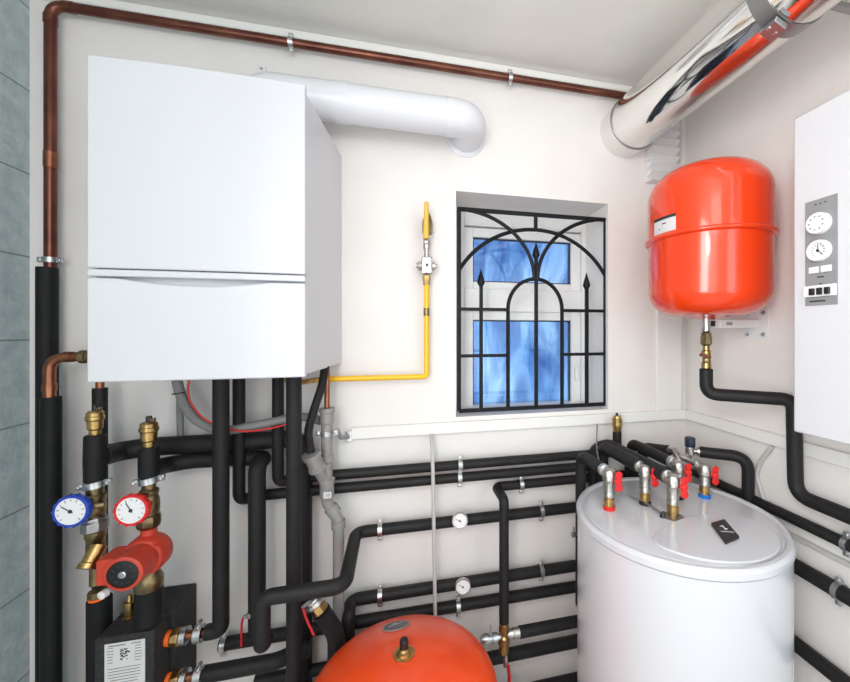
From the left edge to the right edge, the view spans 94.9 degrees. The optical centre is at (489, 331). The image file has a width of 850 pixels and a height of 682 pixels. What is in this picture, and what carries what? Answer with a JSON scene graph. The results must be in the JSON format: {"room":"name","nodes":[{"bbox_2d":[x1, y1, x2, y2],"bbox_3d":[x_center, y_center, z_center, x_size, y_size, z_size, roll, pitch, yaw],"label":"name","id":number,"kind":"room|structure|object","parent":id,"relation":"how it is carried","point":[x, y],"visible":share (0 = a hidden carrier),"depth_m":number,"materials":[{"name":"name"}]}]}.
{"room":"mechanical room","nodes":[
{"label":"mechanical room","id":0,"kind":"room"},
{"bbox_2d":[0,0,29,681],"bbox_3d":[-1.244,0.237,-0.075,0.100,2.725,3.332,0,0,-13],"label":"wall","id":1,"kind":"structure","parent":0,"point":[14,14],"depth_m":1.21,"materials":[{"name":"grey tile"}]},
{"bbox_2d":[30,0,684,681],"bbox_3d":[-0.323,0.237,1.704,2.518,2.725,0.300,0,0,-13],"label":"wall","id":2,"kind":"structure","parent":0,"point":[543,151],"depth_m":1.54,"materials":[{"name":"paint"}]},
{"bbox_2d":[35,266,58,681],"bbox_3d":[-1.426,0.695,1.240,0.051,1.804,0.051,0,0,-13],"label":"insulated pipe","id":3,"kind":"object","parent":2,"relation":"attached to","point":[46,278],"visible":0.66,"depth_m":1.22,"materials":[{"name":"plastic"}]},
{"bbox_2d":[95,583,195,681],"bbox_3d":[-1.096,1.071,1.243,0.160,0.358,0.228,0,0,-13],"label":"box","id":4,"kind":"object","parent":2,"relation":"attached to","point":[123,653],"visible":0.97,"depth_m":1.15,"materials":[{"name":"black plastic"}]},
{"bbox_2d":[108,641,140,681],"bbox_3d":[-1.074,0.977,1.131,0.087,0.120,0.001,0,0,-13],"label":"print","id":5,"kind":"object","parent":4,"relation":"attached to","point":[124,657],"depth_m":1.13,"materials":[{"name":"grey paper"}]},
{"bbox_2d":[123,593,133,620],"bbox_3d":[-1.127,0.856,1.205,0.034,0.072,0.034,0,0,-13],"label":"fitting","id":6,"kind":"object","parent":4,"relation":"on","point":[128,605],"visible":0.77,"depth_m":1.20,"materials":[{"name":"gold metal"}]},
{"bbox_2d":[134,584,163,630],"bbox_3d":[-1.037,0.829,1.171,0.069,0.106,0.069,0,0,-13],"label":"pipe sleeve","id":7,"kind":"object","parent":4,"relation":"on","point":[148,608],"visible":0.76,"depth_m":1.15,"materials":[{"name":"plastic"}]},
{"bbox_2d":[96,526,172,599],"bbox_3d":[-1.035,0.685,1.126,0.134,0.179,0.152,0,0,-13],"label":"pump","id":8,"kind":"object","parent":7,"relation":"on","point":[122,568],"visible":0.98,"depth_m":1.08,"materials":[{"name":"red metal"}]},
{"bbox_2d":[75,486,109,586],"bbox_3d":[-1.155,0.593,1.121,0.061,0.308,0.106,0,0,-36],"label":"shutoff valve","id":9,"kind":"object","parent":8,"relation":"attached to","point":[94,530],"visible":0.83,"depth_m":1.12,"materials":[{"name":"gold metal"}]},
{"bbox_2d":[51,493,105,528],"bbox_3d":[-1.176,0.506,1.098,0.111,0.092,0.043,0,0,-24],"label":"thermometer","id":10,"kind":"object","parent":9,"relation":"attached to","point":[72,510],"visible":1,"depth_m":1.09,"materials":[{"name":"blue plastic"}]},
{"bbox_2d":[75,478,112,490],"bbox_3d":[-1.169,0.450,1.139,0.082,0.028,0.052,0,0,-13],"label":"clamp","id":11,"kind":"object","parent":9,"relation":"attached to","point":[108,481],"visible":0.94,"depth_m":1.13,"materials":[{"name":"metal"}]},
{"bbox_2d":[82,433,106,483],"bbox_3d":[-1.169,0.372,1.139,0.052,0.138,0.052,0,0,-13],"label":"pipe sleeve","id":12,"kind":"object","parent":9,"relation":"attached to","point":[94,453],"visible":0.94,"depth_m":1.12,"materials":[{"name":"plastic"}]},
{"bbox_2d":[84,405,104,435],"bbox_3d":[-1.169,0.262,1.139,0.044,0.092,0.044,0,0,-13],"label":"air vent","id":13,"kind":"object","parent":12,"relation":"on","point":[94,419],"visible":1,"depth_m":1.13,"materials":[{"name":"gold metal"}]},
{"bbox_2d":[136,479,161,530],"bbox_3d":[-1.037,0.515,1.171,0.057,0.155,0.057,0,0,9],"label":"shutoff valve","id":14,"kind":"object","parent":8,"relation":"attached to","point":[153,520],"visible":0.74,"depth_m":1.16,"materials":[{"name":"gold metal"}]},
{"bbox_2d":[113,493,158,526],"bbox_3d":[-1.042,0.515,1.140,0.092,0.091,0.071,0,0,-13],"label":"thermometer","id":15,"kind":"object","parent":14,"relation":"attached to","point":[132,509],"visible":1,"depth_m":1.11,"materials":[{"name":"red plastic"}]},
{"bbox_2d":[130,474,165,486],"bbox_3d":[-1.037,0.450,1.171,0.082,0.028,0.052,0,0,-13],"label":"clamp","id":16,"kind":"object","parent":14,"relation":"attached to","point":[161,477],"visible":0.94,"depth_m":1.16,"materials":[{"name":"metal"}]},
{"bbox_2d":[137,444,159,479],"bbox_3d":[-1.037,0.395,1.171,0.052,0.093,0.052,0,0,-13],"label":"pipe sleeve","id":17,"kind":"object","parent":14,"relation":"attached to","point":[148,464],"visible":0.94,"depth_m":1.15,"materials":[{"name":"plastic"}]},
{"bbox_2d":[138,416,158,447],"bbox_3d":[-1.037,0.304,1.171,0.048,0.097,0.048,0,0,-13],"label":"air vent","id":18,"kind":"object","parent":17,"relation":"on","point":[148,430],"visible":1,"depth_m":1.16,"materials":[{"name":"gold metal"}]},
{"bbox_2d":[133,568,163,594],"bbox_3d":[-1.037,0.750,1.171,0.071,0.070,0.071,0,0,-13],"label":"pipe union","id":19,"kind":"object","parent":7,"relation":"on","point":[150,583],"visible":0.54,"depth_m":1.15,"materials":[{"name":"gold metal"}]},
{"bbox_2d":[163,618,205,647],"bbox_3d":[-0.968,0.954,1.229,0.114,0.082,0.053,0,0,-13],"label":"pipe union","id":20,"kind":"object","parent":4,"relation":"attached to","point":[178,636],"visible":0.96,"depth_m":1.21,"materials":[{"name":"orange metal"}]},
{"bbox_2d":[163,629,172,646],"bbox_3d":[-1.015,0.968,1.217,0.017,0.044,0.044,0,0,-13],"label":"washer","id":21,"kind":"object","parent":20,"relation":"in","point":[168,639],"depth_m":1.20,"materials":[{"name":"orange plastic"}]},
{"bbox_2d":[164,661,205,681],"bbox_3d":[-0.968,1.088,1.229,0.114,0.082,0.053,0,0,-13],"label":"pipe union","id":22,"kind":"object","parent":4,"relation":"attached to","point":[186,674],"visible":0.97,"depth_m":1.22,"materials":[{"name":"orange metal"}]},
{"bbox_2d":[200,640,311,681],"bbox_3d":[-0.771,1.103,1.282,0.316,0.050,0.070,0,0,-20],"label":"insulated pipe","id":23,"kind":"object","parent":22,"relation":"attached to","point":[264,663],"visible":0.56,"depth_m":1.26,"materials":[{"name":"plastic"}]},
{"bbox_2d":[176,399,184,435],"bbox_3d":[-1.068,0.286,1.328,0.022,0.216,0.042,0,0,-31],"label":"cable conduit","id":24,"kind":"object","parent":2,"relation":"attached to","point":[179,415],"visible":0.4,"depth_m":1.32,"materials":[{"name":"grey"}]},
{"bbox_2d":[107,430,311,681],"bbox_3d":[-0.953,0.970,1.334,0.613,1.250,0.148,0,0,-24],"label":"insulated pipe","id":25,"kind":"object","parent":2,"relation":"attached to","point":[189,444],"visible":0.43,"depth_m":1.35,"materials":[{"name":"plastic"}]},
{"bbox_2d":[87,55,340,381],"bbox_3d":[-0.784,-0.281,1.216,0.536,0.812,0.429,0,0,-13],"label":"boiler","id":26,"kind":"object","parent":2,"relation":"attached to","point":[214,197],"visible":1,"depth_m":1.01,"materials":[{"name":"white metal"}]},
{"bbox_2d":[202,379,229,640],"bbox_3d":[-0.883,0.559,1.249,0.066,0.866,0.047,0,0,-13],"label":"insulated pipe","id":27,"kind":"object","parent":26,"relation":"attached to","point":[219,625],"visible":0.93,"depth_m":1.23,"materials":[{"name":"plastic"}]},
{"bbox_2d":[171,380,320,434],"bbox_3d":[-0.832,0.243,1.334,0.471,0.212,0.050,0,0,-16],"label":"conduit","id":28,"kind":"object","parent":26,"relation":"attached to","point":[187,409],"visible":0.64,"depth_m":1.29,"materials":[{"name":"grey plastic"}]},
{"bbox_2d":[187,380,285,431],"bbox_3d":[-0.832,0.239,1.308,0.342,0.201,0.015,0,0,-13],"label":"cable","id":29,"kind":"object","parent":28,"relation":"attached to","point":[188,383],"visible":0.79,"depth_m":1.28,"materials":[{"name":"red plastic"}]},
{"bbox_2d":[304,366,328,452],"bbox_3d":[-0.587,0.258,1.309,0.079,0.295,0.048,0,0,-13],"label":"hose","id":30,"kind":"object","parent":26,"relation":"attached to","point":[308,431],"visible":0.96,"depth_m":1.30,"materials":[{"name":"plastic"}]},
{"bbox_2d":[324,367,329,408],"bbox_3d":[-0.581,0.185,1.373,0.019,0.200,0.018,0,0,-13],"label":"copper pipe","id":31,"kind":"object","parent":26,"relation":"attached to","point":[327,389],"visible":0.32,"depth_m":1.36,"materials":[{"name":"metal"}]},
{"bbox_2d":[250,72,485,157],"bbox_3d":[-0.425,-0.782,1.417,0.876,0.207,0.210,0,0,-13],"label":"flue","id":32,"kind":"object","parent":26,"relation":"attached to","point":[462,122],"visible":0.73,"depth_m":1.35,"materials":[{"name":"white"}]},
{"bbox_2d":[160,450,270,639],"bbox_3d":[-0.933,0.709,1.294,0.339,0.623,0.162,0,0,-13],"label":"insulated pipe","id":33,"kind":"object","parent":2,"relation":"attached to","point":[257,461],"visible":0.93,"depth_m":1.28,"materials":[{"name":"plastic"}]},
{"bbox_2d":[253,661,326,681],"bbox_3d":[-0.638,1.245,1.421,0.411,0.040,0.040,0,0,-13],"label":"insulated pipe","id":34,"kind":"object","parent":2,"relation":"attached to","point":[279,675],"visible":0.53,"depth_m":1.38,"materials":[{"name":"plastic"}]},
{"bbox_2d":[315,430,337,436],"bbox_3d":[-0.592,0.360,1.416,0.075,0.017,0.136,0,0,-13],"label":"clamp","id":35,"kind":"object","parent":2,"relation":"attached to","point":[334,432],"visible":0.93,"depth_m":1.36,"materials":[{"name":"metal"}]},
{"bbox_2d":[302,407,345,623],"bbox_3d":[-0.585,0.810,1.343,0.078,1.079,0.156,0,0,32],"label":"pipe","id":36,"kind":"object","parent":35,"relation":"attached to","point":[319,463],"visible":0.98,"depth_m":1.36,"materials":[{"name":"grey plastic"}]},
{"bbox_2d":[302,448,325,474],"bbox_3d":[-0.598,0.440,1.307,0.062,0.084,0.081,0,0,28],"label":"socket","id":37,"kind":"object","parent":36,"relation":"attached to","point":[315,461],"depth_m":1.29,"materials":[{"name":"grey plastic"}]},
{"bbox_2d":[319,477,334,501],"bbox_3d":[-0.581,0.560,1.373,0.053,0.078,0.053,0,0,-13],"label":"socket","id":38,"kind":"object","parent":36,"relation":"attached to","point":[326,484],"depth_m":1.35,"materials":[{"name":"grey plastic"}]},
{"bbox_2d":[42,0,626,267],"bbox_3d":[-0.404,-0.638,1.492,2.134,0.882,0.035,0,0,-13],"label":"copper pipe","id":39,"kind":"object","parent":2,"relation":"attached to","point":[52,10],"visible":0.98,"depth_m":1.29,"materials":[{"name":"brown metal"}]},
{"bbox_2d":[42,150,57,168],"bbox_3d":[-1.425,-0.557,1.248,0.034,0.050,0.034,0,0,-13],"label":"socket","id":40,"kind":"object","parent":39,"relation":"attached to","point":[49,157],"depth_m":1.24,"materials":[{"name":"orange metal"}]},
{"bbox_2d":[42,11,58,26],"bbox_3d":[-1.425,-1.012,1.248,0.035,0.026,0.035,0,0,-13],"label":"socket","id":41,"kind":"object","parent":39,"relation":"attached to","point":[50,18],"depth_m":1.24,"materials":[{"name":"orange metal"}]},
{"bbox_2d":[60,0,77,14],"bbox_3d":[-1.376,-1.062,1.260,0.026,0.035,0.035,0,0,-13],"label":"socket","id":42,"kind":"object","parent":39,"relation":"attached to","point":[69,7],"depth_m":1.25,"materials":[{"name":"orange metal"}]},
{"bbox_2d":[44,0,631,91],"bbox_3d":[-0.286,-1.110,1.548,2.518,0.030,0.020,0,0,-13],"label":"trim","id":43,"kind":"structure","parent":2,"relation":"attached to","point":[114,4],"depth_m":1.47,"materials":[{"name":"white paint"}]},
{"bbox_2d":[330,285,429,381],"bbox_3d":[-0.430,-0.002,1.470,0.394,0.374,0.024,0,0,-13],"label":"gas pipe","id":44,"kind":"object","parent":2,"relation":"attached to","point":[426,310],"visible":0.94,"depth_m":1.50,"materials":[{"name":"yellow metal"}]},
{"bbox_2d":[416,201,436,284],"bbox_3d":[-0.248,-0.342,1.522,0.080,0.314,0.088,0,0,29],"label":"gas valve","id":45,"kind":"object","parent":44,"relation":"attached to","point":[426,265],"visible":1,"depth_m":1.49,"materials":[{"name":"gold metal"}]},
{"bbox_2d":[217,581,574,651],"bbox_3d":[-0.232,1.099,1.523,1.472,0.050,0.044,0,0,-13],"label":"insulated pipe","id":46,"kind":"object","parent":2,"relation":"attached to","point":[232,642],"visible":0.45,"depth_m":1.52,"materials":[{"name":"plastic"}]},
{"bbox_2d":[232,379,590,504],"bbox_3d":[-0.206,0.363,1.511,1.411,0.482,0.073,0,0,-13],"label":"insulated pipe","id":47,"kind":"object","parent":2,"relation":"attached to","point":[240,496],"visible":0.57,"depth_m":1.44,"materials":[{"name":"plastic"}]},
{"bbox_2d":[253,502,574,653],"bbox_3d":[-0.094,0.828,1.394,1.264,0.182,0.359,0,0,-13],"label":"insulated pipe","id":48,"kind":"object","parent":2,"relation":"attached to","point":[263,637],"visible":0.98,"depth_m":1.22,"materials":[{"name":"plastic"}]},
{"bbox_2d":[452,512,467,528],"bbox_3d":[-0.120,0.739,1.519,0.064,0.063,0.042,0,0,-13],"label":"thermometer","id":49,"kind":"object","parent":48,"relation":"attached to","point":[459,519],"visible":1,"depth_m":1.50,"materials":[{"name":"metal"}]},
{"bbox_2d":[429,433,436,615],"bbox_3d":[-0.223,0.853,1.517,0.028,0.895,0.090,0,0,-13],"label":"cable conduit","id":50,"kind":"object","parent":2,"relation":"attached to","point":[430,434],"visible":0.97,"depth_m":1.48,"materials":[{"name":"grey plastic"}]},
{"bbox_2d":[272,378,609,486],"bbox_3d":[-0.102,0.338,1.536,1.380,0.431,0.073,0,0,-13],"label":"insulated pipe","id":51,"kind":"object","parent":2,"relation":"attached to","point":[278,477],"visible":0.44,"depth_m":1.47,"materials":[{"name":"plastic"}]},
{"bbox_2d":[351,409,686,439],"bbox_3d":[0.202,0.392,1.665,1.515,0.045,0.020,0,0,-13],"label":"trim","id":52,"kind":"structure","parent":2,"relation":"attached to","point":[382,431],"depth_m":1.62,"materials":[{"name":"white paint"}]},
{"bbox_2d":[456,207,585,406],"bbox_3d":[0.141,-0.096,1.917,0.698,0.977,0.090,0,0,-13],"label":"window","id":53,"kind":"structure","parent":2,"relation":"in","point":[473,226],"depth_m":1.89,"materials":[{"name":"white plastic"}]},
{"bbox_2d":[457,207,605,412],"bbox_3d":[0.202,-0.093,1.704,0.701,0.869,0.034,0,0,-13],"label":"window grille","id":54,"kind":"object","parent":2,"relation":"in","point":[535,266],"visible":0.98,"depth_m":1.69,"materials":[{"name":"black metal"}]},
{"bbox_2d":[486,634,576,665],"bbox_3d":[0.091,1.317,1.574,0.744,0.048,0.048,0,0,-13],"label":"insulated pipe","id":55,"kind":"object","parent":2,"relation":"attached to","point":[569,642],"visible":0.32,"depth_m":1.58,"materials":[{"name":"plastic"}]},
{"bbox_2d":[531,671,576,681],"bbox_3d":[0.019,1.476,1.557,0.893,0.044,0.044,0,0,-13],"label":"insulated pipe","id":56,"kind":"object","parent":2,"relation":"attached to","point":[569,677],"visible":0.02,"depth_m":1.62,"materials":[{"name":"plastic"}]},
{"bbox_2d":[624,440,670,476],"bbox_3d":[0.647,0.579,1.593,0.042,0.224,0.303,0,0,-13],"label":"insulated pipe","id":57,"kind":"object","parent":2,"relation":"attached to","point":[635,445],"visible":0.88,"depth_m":1.58,"materials":[{"name":"plastic"}]},
{"bbox_2d":[645,123,680,183],"bbox_3d":[0.805,-0.830,1.790,0.152,0.270,0.052,0,0,-13],"label":"duct","id":58,"kind":"object","parent":2,"relation":"attached to","point":[661,158],"visible":0.69,"depth_m":1.78,"materials":[{"name":"white plastic"}]},
{"bbox_2d":[655,309,680,410],"bbox_3d":[0.843,-0.159,1.820,0.132,1.056,0.016,0,0,-13],"label":"trim","id":59,"kind":"structure","parent":2,"relation":"attached to","point":[667,328],"depth_m":1.81,"materials":[{"name":"white paint"}]},
{"bbox_2d":[680,120,682,409],"bbox_3d":[0.911,-0.363,1.832,0.011,1.464,0.012,0,0,-13],"label":"cable conduit","id":60,"kind":"object","parent":2,"relation":"attached to","point":[681,121],"visible":0.34,"depth_m":1.83,"materials":[{"name":"white plastic"}]},
{"bbox_2d":[600,0,841,157],"bbox_3d":[0.952,-0.915,0.347,0.236,0.236,2.932,0,0,-13],"label":"flue","id":61,"kind":"object","parent":2,"relation":"attached to","point":[725,42],"visible":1,"depth_m":1.24,"materials":[{"name":"silver metal"}]},
{"bbox_2d":[746,0,823,40],"bbox_3d":[0.790,-0.906,1.022,0.234,0.251,0.046,0,0,-13],"label":"strap","id":62,"kind":"object","parent":61,"relation":"attached to","point":[773,25],"visible":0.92,"depth_m":1.01,"materials":[{"name":"silver metal"}]},
{"bbox_2d":[117,0,714,86],"bbox_3d":[0.030,-1.175,0.229,2.718,0.100,3.332,0,0,-13],"label":"ceiling","id":63,"kind":"structure","parent":0,"point":[610,41],"depth_m":1.41,"materials":[{"name":"paint"}]},
{"bbox_2d":[685,0,849,681],"bbox_3d":[1.303,0.237,0.533,0.100,2.725,3.332,0,0,-13],"label":"wall","id":64,"kind":"structure","parent":0,"point":[753,117],"depth_m":1.38,"materials":[{"name":"paint"}]},
{"bbox_2d":[644,156,779,319],"bbox_3d":[0.798,-0.321,1.414,0.429,0.582,0.429,0,0,-13],"label":"vessel","id":65,"kind":"object","parent":64,"relation":"attached to","point":[713,231],"visible":0.99,"depth_m":1.25,"materials":[{"name":"orange paint"}]},
{"bbox_2d":[699,319,711,368],"bbox_3d":[0.778,0.042,1.387,0.038,0.187,0.099,0,0,31],"label":"valve","id":66,"kind":"object","parent":65,"relation":"attached to","point":[706,338],"visible":0.94,"depth_m":1.40,"materials":[{"name":"metal"}]},
{"bbox_2d":[699,446,754,502],"bbox_3d":[0.921,0.638,1.499,0.185,0.363,0.044,0,0,26],"label":"insulated pipe","id":67,"kind":"object","parent":64,"relation":"attached to","point":[747,467],"visible":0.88,"depth_m":1.47,"materials":[{"name":"plastic"}]},
{"bbox_2d":[711,308,768,338],"bbox_3d":[0.910,-0.032,1.455,0.234,0.113,0.106,0,0,-13],"label":"bracket","id":68,"kind":"object","parent":64,"relation":"attached to","point":[755,325],"visible":0.77,"depth_m":1.45,"materials":[{"name":"white metal"}]},
{"bbox_2d":[755,445,773,499],"bbox_3d":[1.024,0.522,1.437,0.018,0.218,0.078,0,0,-10],"label":"cable","id":69,"kind":"object","parent":64,"relation":"attached to","point":[770,448],"visible":0.96,"depth_m":1.45,"materials":[{"name":"grey plastic"}]},
{"bbox_2d":[685,410,849,468],"bbox_3d":[1.149,0.392,0.923,0.018,0.045,1.862,0,0,-13],"label":"trim","id":70,"kind":"structure","parent":64,"relation":"attached to","point":[826,454],"depth_m":1.42,"materials":[{"name":"white paint"}]},
{"bbox_2d":[699,368,849,524],"bbox_3d":[1.114,0.352,0.849,0.211,0.432,1.331,0,0,-22],"label":"insulated pipe","id":71,"kind":"object","parent":64,"relation":"attached to","point":[794,440],"visible":0.9,"depth_m":1.28,"materials":[{"name":"plastic"}]},
{"bbox_2d":[788,530,849,567],"bbox_3d":[1.171,0.708,0.845,0.012,0.015,1.300,0,0,-13],"label":"duct","id":72,"kind":"object","parent":64,"relation":"attached to","point":[829,554],"visible":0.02,"depth_m":1.24,"materials":[{"name":"grey plastic"}]},
{"bbox_2d":[794,89,849,444],"bbox_3d":[1.023,-0.161,0.904,0.270,0.887,0.443,0,0,-13],"label":"boiler","id":73,"kind":"object","parent":64,"relation":"attached to","point":[822,133],"visible":1,"depth_m":1.01,"materials":[{"name":"white metal"}]},
{"bbox_2d":[809,201,825,301],"bbox_3d":[0.872,-0.212,1.025,0.001,0.262,0.042,0,0,-13],"label":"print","id":74,"kind":"object","parent":73,"relation":"attached to","point":[817,241],"depth_m":1.02,"materials":[{"name":"grey plastic"}]},
{"bbox_2d":[794,634,849,681],"bbox_3d":[1.127,1.055,0.912,0.047,0.047,1.450,0,0,-13],"label":"insulated pipe","id":75,"kind":"object","parent":64,"relation":"attached to","point":[810,655],"visible":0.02,"depth_m":1.22,"materials":[{"name":"plastic"}]},
{"bbox_2d":[794,558,849,606],"bbox_3d":[1.127,0.791,0.912,0.048,0.048,1.450,0,0,-13],"label":"insulated pipe","id":76,"kind":"object","parent":64,"relation":"attached to","point":[803,570],"visible":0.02,"depth_m":1.21,"materials":[{"name":"plastic"}]},
{"bbox_2d":[829,576,846,606],"bbox_3d":[1.067,0.791,1.175,0.062,0.084,0.017,0,0,-13],"label":"clamp","id":77,"kind":"object","parent":64,"relation":"attached to","point":[838,581],"visible":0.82,"depth_m":1.17,"materials":[{"name":"metal"}]},
{"bbox_2d":[830,1,849,14],"bbox_3d":[0.999,-0.876,1.061,0.246,0.042,0.030,0,0,-13],"label":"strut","id":78,"kind":"object","parent":64,"relation":"attached to","point":[842,7],"visible":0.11,"depth_m":1.05,"materials":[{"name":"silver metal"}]},
{"bbox_2d":[838,531,849,557],"bbox_3d":[1.076,0.637,1.157,0.052,0.073,0.017,0,0,-13],"label":"clamp","id":79,"kind":"object","parent":64,"relation":"attached to","point":[846,535],"visible":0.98,"depth_m":1.15,"materials":[{"name":"metal"}]},
{"bbox_3d":[0.030,1.650,0.229,2.718,0.100,3.332,0,0,-13],"label":"floor","id":80,"kind":"structure","parent":0,"visible":0},
{"bbox_2d":[39,396,62,681],"bbox_3d":[-1.354,0.899,1.188,0.048,1.396,0.048,0,0,-13],"label":"insulated pipe","id":81,"kind":"object","parent":80,"relation":"on","point":[50,409],"visible":0.93,"depth_m":1.17,"materials":[{"name":"plastic"}]},
{"bbox_2d":[41,350,86,397],"bbox_3d":[-1.238,0.139,1.216,0.280,0.164,0.042,0,0,-13],"label":"copper elbow","id":82,"kind":"object","parent":81,"relation":"attached to","point":[49,385],"visible":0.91,"depth_m":1.18,"materials":[{"name":"orange metal"}]},
{"bbox_2d":[86,592,112,681],"bbox_3d":[-1.209,1.210,1.192,0.060,0.775,0.060,0,0,-13],"label":"pipe sleeve","id":83,"kind":"object","parent":80,"relation":"on","point":[99,615],"visible":0.59,"depth_m":1.17,"materials":[{"name":"plastic"}]},
{"bbox_2d":[87,586,107,603],"bbox_3d":[-1.210,0.808,1.186,0.044,0.028,0.044,0,0,9],"label":"pipe union","id":84,"kind":"object","parent":83,"relation":"on","point":[92,597],"visible":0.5,"depth_m":1.17,"materials":[{"name":"orange metal"}]},
{"bbox_2d":[92,387,107,588],"bbox_3d":[-1.258,0.888,1.242,0.038,1.414,0.038,0,0,-13],"label":"insulated pipe","id":85,"kind":"object","parent":80,"relation":"on","point":[99,395],"visible":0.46,"depth_m":1.24,"materials":[{"name":"plastic"}]},
{"bbox_2d":[286,377,301,681],"bbox_3d":[-0.621,0.861,1.219,0.045,1.469,0.045,0,0,-13],"label":"insulated pipe","id":86,"kind":"object","parent":80,"relation":"on","point":[293,384],"visible":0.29,"depth_m":1.20,"materials":[{"name":"plastic"}]},
{"bbox_2d":[314,614,496,681],"bbox_3d":[-0.251,1.248,1.124,0.564,0.705,0.564,0,0,-13],"label":"vessel","id":87,"kind":"object","parent":80,"relation":"on","point":[416,647],"visible":1,"depth_m":1.14,"materials":[{"name":"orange metal"}]},
{"bbox_2d":[313,603,344,661],"bbox_3d":[-0.533,1.051,1.276,0.101,0.299,0.056,0,0,-40],"label":"insulated pipe","id":88,"kind":"object","parent":87,"relation":"attached to","point":[328,622],"visible":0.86,"depth_m":1.26,"materials":[{"name":"plastic"}]},
{"bbox_2d":[301,598,327,635],"bbox_3d":[-0.563,0.897,1.240,0.069,0.091,0.104,0,0,-13],"label":"valve","id":89,"kind":"object","parent":88,"relation":"attached to","point":[315,607],"visible":0.91,"depth_m":1.24,"materials":[{"name":"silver metal"}]},
{"bbox_2d":[342,560,574,642],"bbox_3d":[-0.022,1.292,1.532,1.059,0.606,0.125,0,0,-13],"label":"insulated pipe","id":90,"kind":"object","parent":80,"relation":"on","point":[367,597],"visible":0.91,"depth_m":1.51,"materials":[{"name":"plastic"}]},
{"bbox_2d":[455,577,470,594],"bbox_3d":[-0.109,0.998,1.522,0.064,0.063,0.042,0,0,-13],"label":"thermometer","id":91,"kind":"object","parent":90,"relation":"attached to","point":[462,585],"visible":1,"depth_m":1.51,"materials":[{"name":"metal"}]},
{"bbox_2d":[576,477,795,681],"bbox_3d":[0.620,1.102,1.298,0.643,0.996,0.643,0,0,-13],"label":"water tank","id":92,"kind":"object","parent":80,"relation":"on","point":[659,599],"visible":0.89,"depth_m":1.06,"materials":[{"name":"white metal"}]},
{"bbox_2d":[518,615,576,638],"bbox_3d":[0.256,1.151,1.511,0.298,0.042,0.042,0,0,-13],"label":"insulated pipe","id":93,"kind":"object","parent":92,"relation":"attached to","point":[568,622],"visible":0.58,"depth_m":1.49,"materials":[{"name":"plastic"}]},
{"bbox_2d":[480,623,520,681],"bbox_3d":[0.045,1.247,1.452,0.160,0.304,0.063,0,0,-13],"label":"valve","id":94,"kind":"object","parent":93,"relation":"attached to","point":[506,634],"visible":0.95,"depth_m":1.45,"materials":[{"name":"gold metal"}]},
{"bbox_2d":[493,466,849,625],"bbox_3d":[0.659,0.860,0.905,0.956,0.484,1.654,0,0,-13],"label":"insulated pipe","id":95,"kind":"object","parent":94,"relation":"attached to","point":[826,534],"visible":0.69,"depth_m":1.45,"materials":[{"name":"plastic"}]},
{"bbox_2d":[575,452,602,605],"bbox_3d":[0.379,0.774,1.454,0.041,0.617,0.198,0,0,-13],"label":"insulated pipe","id":96,"kind":"object","parent":92,"relation":"attached to","point":[583,459],"visible":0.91,"depth_m":1.51,"materials":[{"name":"plastic"}]},
{"bbox_2d":[597,463,622,511],"bbox_3d":[0.413,0.538,1.326,0.052,0.148,0.082,0,0,-13],"label":"angle valve","id":97,"kind":"object","parent":92,"relation":"on","point":[610,477],"visible":1,"depth_m":1.31,"materials":[{"name":"silver metal"}]},
{"bbox_2d":[634,460,658,506],"bbox_3d":[0.553,0.538,1.365,0.052,0.148,0.082,0,0,-13],"label":"angle valve","id":98,"kind":"object","parent":92,"relation":"on","point":[645,476],"visible":0.87,"depth_m":1.35,"materials":[{"name":"silver metal"}]},
{"bbox_2d":[588,439,670,486],"bbox_3d":[0.522,0.572,1.504,0.100,0.225,0.426,0,0,-13],"label":"insulated pipe","id":99,"kind":"object","parent":98,"relation":"attached to","point":[658,468],"visible":0.41,"depth_m":1.49,"materials":[{"name":"plastic"}]},
{"bbox_2d":[613,432,620,443],"bbox_3d":[0.552,0.465,1.674,0.037,0.066,0.037,0,0,-13],"label":"insulated pipe","id":100,"kind":"object","parent":99,"relation":"attached to","point":[616,435],"visible":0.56,"depth_m":1.66,"materials":[{"name":"plastic"}]},
{"bbox_2d":[612,413,621,431],"bbox_3d":[0.552,0.394,1.674,0.045,0.086,0.045,0,0,-13],"label":"air vent","id":101,"kind":"object","parent":100,"relation":"on","point":[616,420],"visible":1,"depth_m":1.66,"materials":[{"name":"gold metal"}]},
{"bbox_2d":[596,442,642,482],"bbox_3d":[0.508,0.583,1.534,0.050,0.245,0.283,0,0,-13],"label":"insulated pipe","id":102,"kind":"object","parent":99,"relation":"attached to","point":[605,449],"visible":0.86,"depth_m":1.53,"materials":[{"name":"plastic"}]},
{"bbox_2d":[661,469,688,520],"bbox_3d":[0.603,0.538,1.270,0.068,0.149,0.082,0,0,-13],"label":"angle valve","id":103,"kind":"object","parent":92,"relation":"on","point":[672,480],"visible":1,"depth_m":1.25,"materials":[{"name":"silver metal"}]},
{"bbox_2d":[666,456,691,499],"bbox_3d":[0.694,0.539,1.414,0.052,0.145,0.082,0,0,-13],"label":"angle valve","id":104,"kind":"object","parent":92,"relation":"on","point":[678,467],"visible":0.66,"depth_m":1.39,"materials":[{"name":"silver metal"}]},
{"bbox_2d":[692,459,718,498],"bbox_3d":[0.796,0.546,1.423,0.052,0.132,0.082,0,0,-13],"label":"angle valve","id":105,"kind":"object","parent":92,"relation":"on","point":[704,470],"visible":1,"depth_m":1.41,"materials":[{"name":"silver metal"}]},
{"bbox_2d":[679,436,699,464],"bbox_3d":[0.806,0.468,1.518,0.095,0.089,0.106,0,0,-13],"label":"valve","id":106,"kind":"object","parent":105,"relation":"attached to","point":[690,451],"visible":0.99,"depth_m":1.54,"materials":[{"name":"silver metal"}]},
{"bbox_2d":[711,519,738,543],"bbox_3d":[0.708,0.599,1.159,0.053,0.013,0.146,0,0,11],"label":"label","id":107,"kind":"object","parent":92,"relation":"on","point":[723,529],"visible":1,"depth_m":1.15,"materials":[{"name":"black plastic"}]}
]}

